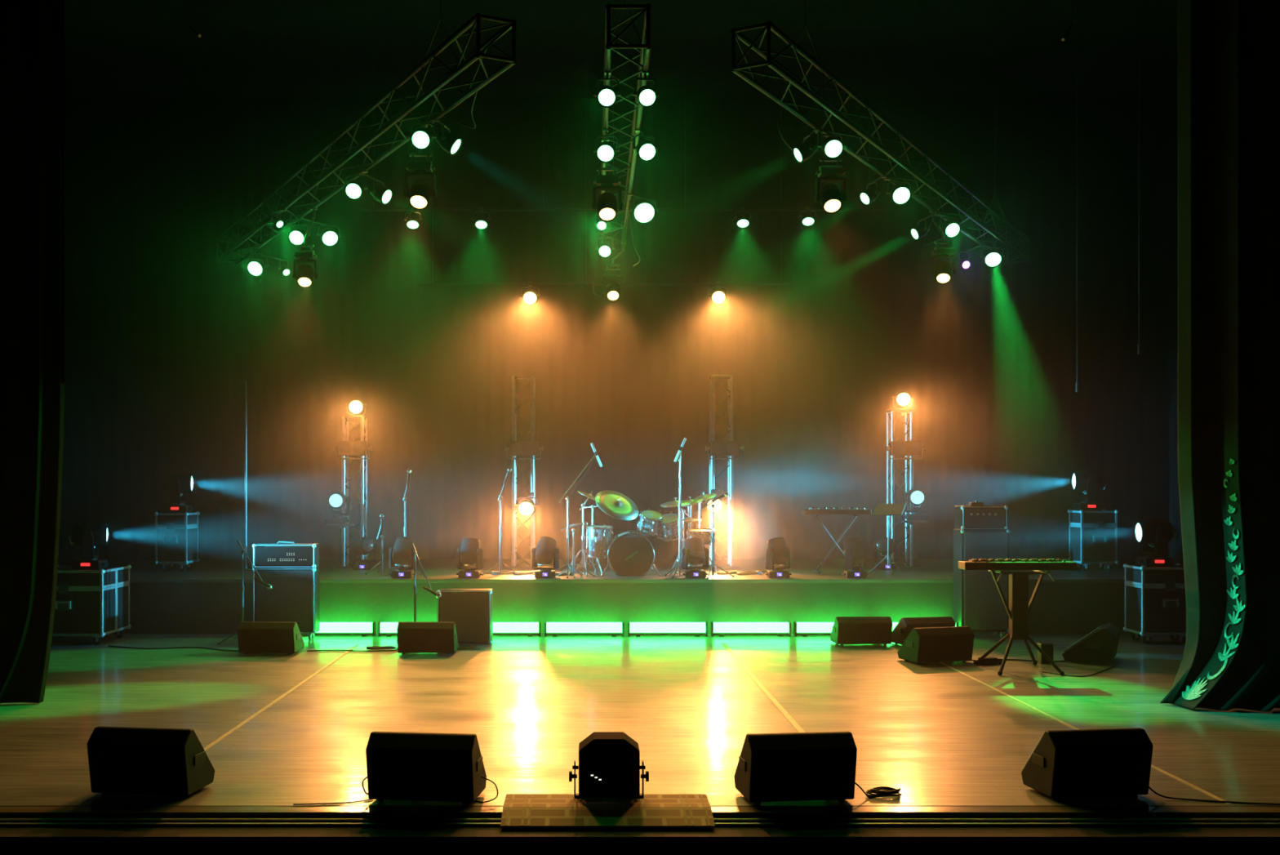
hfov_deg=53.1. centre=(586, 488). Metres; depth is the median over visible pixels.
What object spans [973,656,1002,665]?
box
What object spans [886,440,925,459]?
light
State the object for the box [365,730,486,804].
monitor wedge
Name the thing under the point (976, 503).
tuner pedal
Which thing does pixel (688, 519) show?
stand
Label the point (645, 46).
truss
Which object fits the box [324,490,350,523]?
light
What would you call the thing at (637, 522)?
holder
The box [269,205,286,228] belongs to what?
spotlight
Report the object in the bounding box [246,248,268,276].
spotlight
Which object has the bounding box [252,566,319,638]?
speaker cabinet
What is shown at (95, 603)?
flight case
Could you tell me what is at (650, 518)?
tom drum
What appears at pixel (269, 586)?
grille
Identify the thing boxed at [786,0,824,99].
wire
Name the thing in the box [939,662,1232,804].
tape
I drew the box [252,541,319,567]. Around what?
head
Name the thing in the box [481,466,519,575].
microphone stand
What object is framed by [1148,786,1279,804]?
cable
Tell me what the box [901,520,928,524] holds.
clamp arm
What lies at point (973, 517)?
grille
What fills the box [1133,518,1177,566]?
light
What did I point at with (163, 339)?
curtain
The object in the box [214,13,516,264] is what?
truss
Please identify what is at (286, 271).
spotlight
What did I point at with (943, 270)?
light
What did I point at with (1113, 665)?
cable
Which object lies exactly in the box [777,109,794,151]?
cable
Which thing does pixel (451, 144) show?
spotlight
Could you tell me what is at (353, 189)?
spotlight
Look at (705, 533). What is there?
snare drum
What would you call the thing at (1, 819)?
trim
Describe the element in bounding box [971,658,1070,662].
cable
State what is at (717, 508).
spotlight
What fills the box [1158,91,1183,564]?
wall
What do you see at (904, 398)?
spotlight
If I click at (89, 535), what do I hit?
light
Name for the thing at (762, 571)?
coiled cable
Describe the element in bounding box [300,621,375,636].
light
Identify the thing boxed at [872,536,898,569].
light
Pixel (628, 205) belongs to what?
cable
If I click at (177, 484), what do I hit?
light
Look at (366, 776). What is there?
cable
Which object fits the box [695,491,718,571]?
cymbal stand
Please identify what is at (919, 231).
spotlight
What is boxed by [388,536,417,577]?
light
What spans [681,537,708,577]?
light
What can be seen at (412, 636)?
monitor wedge
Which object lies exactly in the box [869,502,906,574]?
music stand
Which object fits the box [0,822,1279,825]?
trim
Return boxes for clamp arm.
[325,523,354,528]
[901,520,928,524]
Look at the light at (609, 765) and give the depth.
7.12 m
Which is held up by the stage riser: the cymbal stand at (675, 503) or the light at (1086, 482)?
the cymbal stand at (675, 503)
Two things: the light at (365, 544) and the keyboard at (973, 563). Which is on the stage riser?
the light at (365, 544)
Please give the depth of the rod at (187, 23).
9.74 m
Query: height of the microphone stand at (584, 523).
0.686 m
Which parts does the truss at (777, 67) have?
frame, frame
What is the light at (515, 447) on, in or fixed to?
attached to the truss tower at (514, 378)
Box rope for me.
[1137,0,1141,354]
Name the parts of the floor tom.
leg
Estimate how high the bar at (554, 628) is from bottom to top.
0.165 m
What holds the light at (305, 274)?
hanging from the truss at (477, 54)
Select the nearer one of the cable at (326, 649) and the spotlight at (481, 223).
the cable at (326, 649)
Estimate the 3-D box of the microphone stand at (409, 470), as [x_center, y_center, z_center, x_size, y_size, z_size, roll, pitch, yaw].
[-2.291,0.420,15.874,0.455,1.340,0.470,0,0,0]
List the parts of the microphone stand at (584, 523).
boom arm, leg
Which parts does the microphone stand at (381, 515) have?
leg, boom arm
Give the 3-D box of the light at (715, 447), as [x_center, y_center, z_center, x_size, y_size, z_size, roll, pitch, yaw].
[1.898,-0.523,17.555,0.524,0.254,0.230,0,0,0]
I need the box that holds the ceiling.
[64,0,1177,103]
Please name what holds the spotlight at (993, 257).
hanging from the truss at (777, 67)
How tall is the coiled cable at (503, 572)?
0.046 m
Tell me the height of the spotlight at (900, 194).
0.362 m
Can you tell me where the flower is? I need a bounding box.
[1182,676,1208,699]
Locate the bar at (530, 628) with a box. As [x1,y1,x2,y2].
[493,621,540,636]
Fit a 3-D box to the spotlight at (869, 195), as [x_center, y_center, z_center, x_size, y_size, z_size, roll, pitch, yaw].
[3.066,-3.206,13.737,0.277,0.348,0.218,0,0,0]
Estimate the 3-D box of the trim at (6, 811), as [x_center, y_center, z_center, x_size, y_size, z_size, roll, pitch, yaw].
[0.000,1.777,7.001,19.000,0.050,0.136,0,0,0]
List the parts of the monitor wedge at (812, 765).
handle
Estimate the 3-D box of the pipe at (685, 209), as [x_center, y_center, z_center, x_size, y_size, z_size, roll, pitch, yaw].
[0.500,-5.083,18.080,7.400,2.334,0.047,0,0,0]
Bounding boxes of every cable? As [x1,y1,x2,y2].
[107,644,238,651]
[293,798,371,804]
[306,648,397,651]
[361,776,368,794]
[366,645,397,649]
[442,91,477,128]
[457,644,479,649]
[475,775,497,802]
[480,570,496,573]
[491,570,515,574]
[513,570,535,574]
[555,572,573,575]
[592,238,601,296]
[628,204,640,266]
[716,570,740,574]
[736,570,763,574]
[756,569,770,573]
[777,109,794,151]
[854,781,873,797]
[866,786,901,796]
[924,213,948,244]
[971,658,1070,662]
[1042,665,1115,676]
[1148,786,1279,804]
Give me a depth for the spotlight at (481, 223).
18.01 m
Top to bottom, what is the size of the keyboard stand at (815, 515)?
0.752 m
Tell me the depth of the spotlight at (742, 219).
18.01 m
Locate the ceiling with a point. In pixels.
(114, 49)
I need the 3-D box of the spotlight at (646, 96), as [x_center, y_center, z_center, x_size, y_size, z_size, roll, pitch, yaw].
[0.473,-3.206,10.229,0.213,0.348,0.231,0,0,0]
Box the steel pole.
[235,379,252,569]
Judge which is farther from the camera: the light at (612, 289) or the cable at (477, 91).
the light at (612, 289)
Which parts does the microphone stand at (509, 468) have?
leg, boom arm, leg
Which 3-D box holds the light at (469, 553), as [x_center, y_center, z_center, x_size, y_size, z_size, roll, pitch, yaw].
[-1.427,0.842,15.669,0.332,0.495,0.273,0,0,0]
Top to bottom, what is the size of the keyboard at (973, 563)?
0.100 m
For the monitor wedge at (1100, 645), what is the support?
on the floor
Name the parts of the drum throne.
seat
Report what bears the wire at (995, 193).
hanging from the ceiling
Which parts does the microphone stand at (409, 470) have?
boom arm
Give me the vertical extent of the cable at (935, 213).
0.384 m
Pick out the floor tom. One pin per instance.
(599, 536)
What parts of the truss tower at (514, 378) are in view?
frame, plate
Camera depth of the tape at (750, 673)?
10.96 m
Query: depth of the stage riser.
15.41 m
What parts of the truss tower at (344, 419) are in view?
plate, frame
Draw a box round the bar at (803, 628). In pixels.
[793,621,834,636]
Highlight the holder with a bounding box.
[635,520,639,533]
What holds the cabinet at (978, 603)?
on the floor
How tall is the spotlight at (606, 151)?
0.369 m
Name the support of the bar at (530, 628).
on the floor
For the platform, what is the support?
on the trim at (6, 811)
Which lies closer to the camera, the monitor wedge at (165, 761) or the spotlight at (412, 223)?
the monitor wedge at (165, 761)
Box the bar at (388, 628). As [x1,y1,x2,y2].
[377,621,398,636]
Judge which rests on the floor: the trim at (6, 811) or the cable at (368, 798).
the cable at (368, 798)
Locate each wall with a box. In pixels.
[1143,103,1158,556]
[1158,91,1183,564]
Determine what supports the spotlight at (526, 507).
attached to the truss tower at (514, 378)
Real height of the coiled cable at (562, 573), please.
0.044 m
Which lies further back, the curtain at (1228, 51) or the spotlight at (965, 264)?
the spotlight at (965, 264)
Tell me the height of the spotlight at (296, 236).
0.380 m
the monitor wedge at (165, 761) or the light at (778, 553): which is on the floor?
the monitor wedge at (165, 761)
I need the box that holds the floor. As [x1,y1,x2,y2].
[0,633,1279,805]
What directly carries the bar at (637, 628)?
on the floor
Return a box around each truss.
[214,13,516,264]
[600,4,651,250]
[730,21,1030,263]
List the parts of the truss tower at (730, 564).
frame, plate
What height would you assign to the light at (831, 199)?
0.836 m
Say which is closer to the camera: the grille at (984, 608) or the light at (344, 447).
the grille at (984, 608)
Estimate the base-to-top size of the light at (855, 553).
0.502 m
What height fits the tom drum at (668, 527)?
0.372 m
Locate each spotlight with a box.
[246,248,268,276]
[248,249,290,275]
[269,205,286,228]
[287,215,310,245]
[297,214,340,247]
[343,165,368,199]
[345,397,366,421]
[358,168,393,204]
[404,207,422,230]
[408,114,439,150]
[432,115,462,155]
[472,206,490,230]
[515,492,537,516]
[520,281,540,306]
[593,70,620,107]
[593,128,619,163]
[594,212,609,231]
[595,231,614,257]
[627,192,657,224]
[631,67,658,107]
[631,124,657,161]
[702,488,724,513]
[707,281,728,305]
[733,206,751,228]
[791,123,819,163]
[798,206,817,226]
[817,130,844,159]
[858,171,886,205]
[884,173,912,205]
[892,390,913,415]
[910,209,939,239]
[935,209,960,238]
[957,241,985,269]
[979,241,1004,267]
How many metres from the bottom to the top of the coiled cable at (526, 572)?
0.046 m
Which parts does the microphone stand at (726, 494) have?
boom arm, leg, leg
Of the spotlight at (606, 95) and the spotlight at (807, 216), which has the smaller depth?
the spotlight at (606, 95)
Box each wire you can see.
[237,194,262,241]
[421,0,459,94]
[607,8,623,203]
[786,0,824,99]
[982,193,1007,240]
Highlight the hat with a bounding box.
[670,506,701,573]
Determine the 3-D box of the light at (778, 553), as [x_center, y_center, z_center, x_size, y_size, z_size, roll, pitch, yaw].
[2.348,0.840,15.660,0.319,0.500,0.285,0,0,0]
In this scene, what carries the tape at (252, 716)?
on the floor
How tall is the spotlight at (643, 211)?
0.397 m
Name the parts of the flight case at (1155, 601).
lid, handle plate, handle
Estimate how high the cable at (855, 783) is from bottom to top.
0.107 m
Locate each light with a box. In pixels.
[68,521,109,569]
[160,471,194,512]
[293,204,317,288]
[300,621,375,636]
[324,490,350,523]
[333,440,372,459]
[351,536,376,569]
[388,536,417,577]
[404,118,436,210]
[456,537,483,577]
[504,440,542,459]
[531,536,559,577]
[568,731,648,796]
[591,133,622,222]
[602,239,626,301]
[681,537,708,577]
[705,440,744,459]
[764,537,791,577]
[814,124,846,213]
[841,536,869,577]
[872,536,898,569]
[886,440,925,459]
[903,487,929,519]
[929,206,955,284]
[1070,469,1106,510]
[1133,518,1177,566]
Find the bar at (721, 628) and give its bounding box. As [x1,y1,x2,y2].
[711,621,791,636]
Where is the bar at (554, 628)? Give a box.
[544,621,623,636]
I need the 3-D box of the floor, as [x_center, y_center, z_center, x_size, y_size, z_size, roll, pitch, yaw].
[0.000,1.800,14.035,19.000,0.100,13.930,0,0,0]
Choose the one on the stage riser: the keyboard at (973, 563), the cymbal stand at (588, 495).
the cymbal stand at (588, 495)
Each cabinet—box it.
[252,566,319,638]
[953,528,1010,637]
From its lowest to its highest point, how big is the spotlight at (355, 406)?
0.321 m
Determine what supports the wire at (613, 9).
hanging from the ceiling
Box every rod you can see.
[185,0,200,37]
[1061,0,1073,41]
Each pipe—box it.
[359,45,884,211]
[418,58,795,285]
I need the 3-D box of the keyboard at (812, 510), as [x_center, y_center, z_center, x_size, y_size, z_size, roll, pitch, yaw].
[3.237,0.287,16.600,0.860,0.090,0.300,0,0,0]
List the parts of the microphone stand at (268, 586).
leg, boom arm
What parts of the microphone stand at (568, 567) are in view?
boom arm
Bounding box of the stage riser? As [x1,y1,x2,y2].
[71,559,1133,633]
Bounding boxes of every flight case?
[52,564,131,644]
[153,511,199,571]
[1067,508,1119,571]
[1123,563,1186,643]
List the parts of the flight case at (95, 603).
handle, handle plate, lid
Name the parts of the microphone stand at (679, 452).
leg, boom arm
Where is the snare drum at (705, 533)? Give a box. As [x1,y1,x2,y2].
[686,527,715,545]
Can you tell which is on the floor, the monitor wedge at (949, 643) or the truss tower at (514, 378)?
the monitor wedge at (949, 643)
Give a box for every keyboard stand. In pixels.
[812,514,860,573]
[974,569,1064,675]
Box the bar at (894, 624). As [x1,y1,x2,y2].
[892,621,958,630]
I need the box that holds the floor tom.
[582,524,614,576]
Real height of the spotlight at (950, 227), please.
0.362 m
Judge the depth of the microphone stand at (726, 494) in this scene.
15.69 m
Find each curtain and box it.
[0,0,64,702]
[57,97,1143,566]
[1160,0,1279,711]
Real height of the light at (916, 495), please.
0.446 m
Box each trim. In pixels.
[0,805,1279,821]
[0,817,1279,820]
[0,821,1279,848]
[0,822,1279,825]
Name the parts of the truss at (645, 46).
frame, frame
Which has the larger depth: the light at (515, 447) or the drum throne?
the light at (515, 447)
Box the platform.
[500,793,715,827]
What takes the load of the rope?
hanging from the ceiling
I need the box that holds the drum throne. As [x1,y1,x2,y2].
[625,529,653,569]
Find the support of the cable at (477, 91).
hanging from the truss at (477, 54)
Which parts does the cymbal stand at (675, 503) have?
leg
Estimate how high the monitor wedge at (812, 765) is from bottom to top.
0.385 m
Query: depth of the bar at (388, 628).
15.15 m
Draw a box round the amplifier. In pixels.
[436,588,493,644]
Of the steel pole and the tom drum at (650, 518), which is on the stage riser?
the steel pole
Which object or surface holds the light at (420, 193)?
hanging from the truss at (477, 54)
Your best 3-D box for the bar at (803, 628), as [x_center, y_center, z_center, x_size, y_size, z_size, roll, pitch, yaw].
[2.941,1.667,15.200,0.938,0.165,0.130,0,0,0]
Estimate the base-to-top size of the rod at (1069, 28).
2.895 m
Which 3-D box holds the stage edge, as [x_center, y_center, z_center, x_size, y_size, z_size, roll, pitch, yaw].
[0.000,2.500,6.720,19.000,1.280,0.100,0,0,0]
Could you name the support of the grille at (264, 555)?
attached to the head at (281, 553)
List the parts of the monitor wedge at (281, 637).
handle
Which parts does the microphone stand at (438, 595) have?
boom arm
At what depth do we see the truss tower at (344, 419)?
17.66 m
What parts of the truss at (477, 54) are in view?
frame, frame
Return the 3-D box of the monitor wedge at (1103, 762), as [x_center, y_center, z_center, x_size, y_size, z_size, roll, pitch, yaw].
[2.871,1.558,7.357,0.597,0.385,0.415,0,0,-8]
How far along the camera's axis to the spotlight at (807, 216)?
18.00 m
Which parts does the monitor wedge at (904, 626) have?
handle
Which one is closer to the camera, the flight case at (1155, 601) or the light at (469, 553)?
the flight case at (1155, 601)
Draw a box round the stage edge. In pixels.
[0,848,1279,854]
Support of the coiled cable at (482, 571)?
on the stage riser
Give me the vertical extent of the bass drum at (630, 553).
0.611 m
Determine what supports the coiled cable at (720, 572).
on the stage riser
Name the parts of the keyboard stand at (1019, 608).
support arm, slanting arm, slanting arm, support arm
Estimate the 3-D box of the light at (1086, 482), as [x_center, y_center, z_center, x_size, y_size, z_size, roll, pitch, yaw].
[6.675,0.021,17.000,0.425,0.538,0.419,0,0,0]
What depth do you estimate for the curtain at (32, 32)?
10.46 m
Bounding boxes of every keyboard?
[800,506,871,514]
[958,558,1076,569]
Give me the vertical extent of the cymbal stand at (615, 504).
1.069 m
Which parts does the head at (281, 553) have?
handle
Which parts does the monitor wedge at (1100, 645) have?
handle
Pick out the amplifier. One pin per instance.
(471, 610)
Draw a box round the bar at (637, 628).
[627,621,707,636]
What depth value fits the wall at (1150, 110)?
20.80 m
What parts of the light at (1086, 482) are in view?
handle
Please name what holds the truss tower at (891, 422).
on the stage riser
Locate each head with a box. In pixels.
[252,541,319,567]
[954,505,1008,529]
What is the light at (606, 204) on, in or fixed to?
hanging from the truss at (645, 46)
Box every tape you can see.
[134,644,358,795]
[720,642,804,732]
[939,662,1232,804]
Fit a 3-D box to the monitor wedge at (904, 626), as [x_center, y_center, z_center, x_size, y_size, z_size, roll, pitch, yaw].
[3.766,1.590,14.367,0.612,0.320,0.444,0,0,-14]
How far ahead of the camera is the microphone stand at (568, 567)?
15.79 m
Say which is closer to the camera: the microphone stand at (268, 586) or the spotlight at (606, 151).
the spotlight at (606, 151)
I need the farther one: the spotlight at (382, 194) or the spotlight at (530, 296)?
the spotlight at (530, 296)
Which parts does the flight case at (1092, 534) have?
lid, handle plate, handle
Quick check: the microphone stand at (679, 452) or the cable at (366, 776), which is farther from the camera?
the microphone stand at (679, 452)
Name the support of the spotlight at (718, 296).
hanging from the pipe at (433, 283)
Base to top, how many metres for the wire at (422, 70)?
2.850 m
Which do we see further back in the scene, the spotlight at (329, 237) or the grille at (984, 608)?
the spotlight at (329, 237)
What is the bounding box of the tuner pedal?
[968,500,983,506]
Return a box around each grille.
[255,546,312,564]
[266,583,272,589]
[435,592,441,598]
[964,508,1004,526]
[964,532,1007,629]
[1063,623,1104,651]
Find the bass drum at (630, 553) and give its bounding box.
[600,529,661,576]
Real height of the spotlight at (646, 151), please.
0.358 m
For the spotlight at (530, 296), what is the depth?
18.32 m
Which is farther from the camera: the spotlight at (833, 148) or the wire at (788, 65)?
the spotlight at (833, 148)
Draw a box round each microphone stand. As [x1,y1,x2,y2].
[217,538,272,644]
[364,513,396,574]
[384,468,422,575]
[396,543,441,641]
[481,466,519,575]
[555,442,602,577]
[558,521,595,578]
[664,437,686,578]
[694,492,734,578]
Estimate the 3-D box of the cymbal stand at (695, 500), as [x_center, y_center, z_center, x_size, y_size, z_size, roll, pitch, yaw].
[1.288,0.593,16.396,0.410,0.994,0.444,0,0,0]
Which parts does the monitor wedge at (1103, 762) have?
handle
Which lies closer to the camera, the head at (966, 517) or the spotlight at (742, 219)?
the head at (966, 517)
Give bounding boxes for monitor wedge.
[87,725,214,797]
[237,621,304,653]
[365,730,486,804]
[396,621,457,653]
[733,730,857,804]
[830,616,892,645]
[891,616,955,644]
[897,626,974,663]
[1021,727,1152,799]
[1062,622,1120,663]
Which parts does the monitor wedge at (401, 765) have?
handle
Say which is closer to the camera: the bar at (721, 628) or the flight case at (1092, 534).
the bar at (721, 628)
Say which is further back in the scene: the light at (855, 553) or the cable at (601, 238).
the cable at (601, 238)
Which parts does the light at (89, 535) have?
handle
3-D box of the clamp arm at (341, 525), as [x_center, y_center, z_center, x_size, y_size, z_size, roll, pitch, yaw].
[-3.383,0.495,17.605,0.362,0.090,0.170,0,0,0]
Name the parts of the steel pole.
foot plate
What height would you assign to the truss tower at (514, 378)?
2.678 m
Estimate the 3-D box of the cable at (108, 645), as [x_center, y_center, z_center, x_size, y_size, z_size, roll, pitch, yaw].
[-4.474,1.741,13.986,1.707,0.016,0.204,0,0,10]
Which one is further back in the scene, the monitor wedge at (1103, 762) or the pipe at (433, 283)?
the pipe at (433, 283)
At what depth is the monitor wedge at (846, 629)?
14.23 m
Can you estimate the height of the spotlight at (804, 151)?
0.353 m
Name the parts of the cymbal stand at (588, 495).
leg, leg, leg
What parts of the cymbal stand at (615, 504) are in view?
leg, leg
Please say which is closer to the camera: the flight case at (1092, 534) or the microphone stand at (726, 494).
the microphone stand at (726, 494)
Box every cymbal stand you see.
[564,490,598,576]
[575,489,638,574]
[660,497,702,573]
[675,496,702,566]
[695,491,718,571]
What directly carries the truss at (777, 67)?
hanging from the wire at (788, 65)
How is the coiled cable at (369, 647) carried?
on the floor
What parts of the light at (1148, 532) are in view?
handle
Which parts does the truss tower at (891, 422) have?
frame, plate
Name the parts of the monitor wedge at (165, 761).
handle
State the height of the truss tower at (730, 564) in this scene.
2.678 m
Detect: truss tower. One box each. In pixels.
[332,415,375,568]
[503,374,542,568]
[701,374,742,568]
[886,409,923,568]
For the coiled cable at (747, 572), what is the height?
0.046 m
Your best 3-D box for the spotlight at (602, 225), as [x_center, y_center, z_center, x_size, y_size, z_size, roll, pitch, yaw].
[0.189,-3.212,15.181,0.180,0.335,0.218,0,0,0]
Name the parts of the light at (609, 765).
knob, knob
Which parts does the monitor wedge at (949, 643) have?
handle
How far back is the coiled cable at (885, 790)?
7.26 m
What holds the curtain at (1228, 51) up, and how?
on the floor
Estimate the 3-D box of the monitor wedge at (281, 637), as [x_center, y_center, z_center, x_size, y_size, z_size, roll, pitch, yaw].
[-3.363,1.580,13.674,0.612,0.340,0.444,0,0,3]
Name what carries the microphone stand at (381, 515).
on the stage riser
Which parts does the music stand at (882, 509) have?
leg, leg, leg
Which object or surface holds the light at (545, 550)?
on the stage riser
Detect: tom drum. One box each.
[638,507,663,535]
[657,511,683,541]
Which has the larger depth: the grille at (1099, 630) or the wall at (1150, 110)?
the wall at (1150, 110)
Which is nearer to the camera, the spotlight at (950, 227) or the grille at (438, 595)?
the grille at (438, 595)
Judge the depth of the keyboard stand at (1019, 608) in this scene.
12.29 m
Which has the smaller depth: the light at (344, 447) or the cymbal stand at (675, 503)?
the cymbal stand at (675, 503)
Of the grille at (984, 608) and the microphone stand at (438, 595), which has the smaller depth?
the microphone stand at (438, 595)
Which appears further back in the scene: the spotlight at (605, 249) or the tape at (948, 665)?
the spotlight at (605, 249)
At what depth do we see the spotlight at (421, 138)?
11.42 m
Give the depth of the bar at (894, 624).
15.15 m
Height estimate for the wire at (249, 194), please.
2.850 m
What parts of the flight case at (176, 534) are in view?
handle plate, handle, lid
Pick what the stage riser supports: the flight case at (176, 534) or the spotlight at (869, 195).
the flight case at (176, 534)

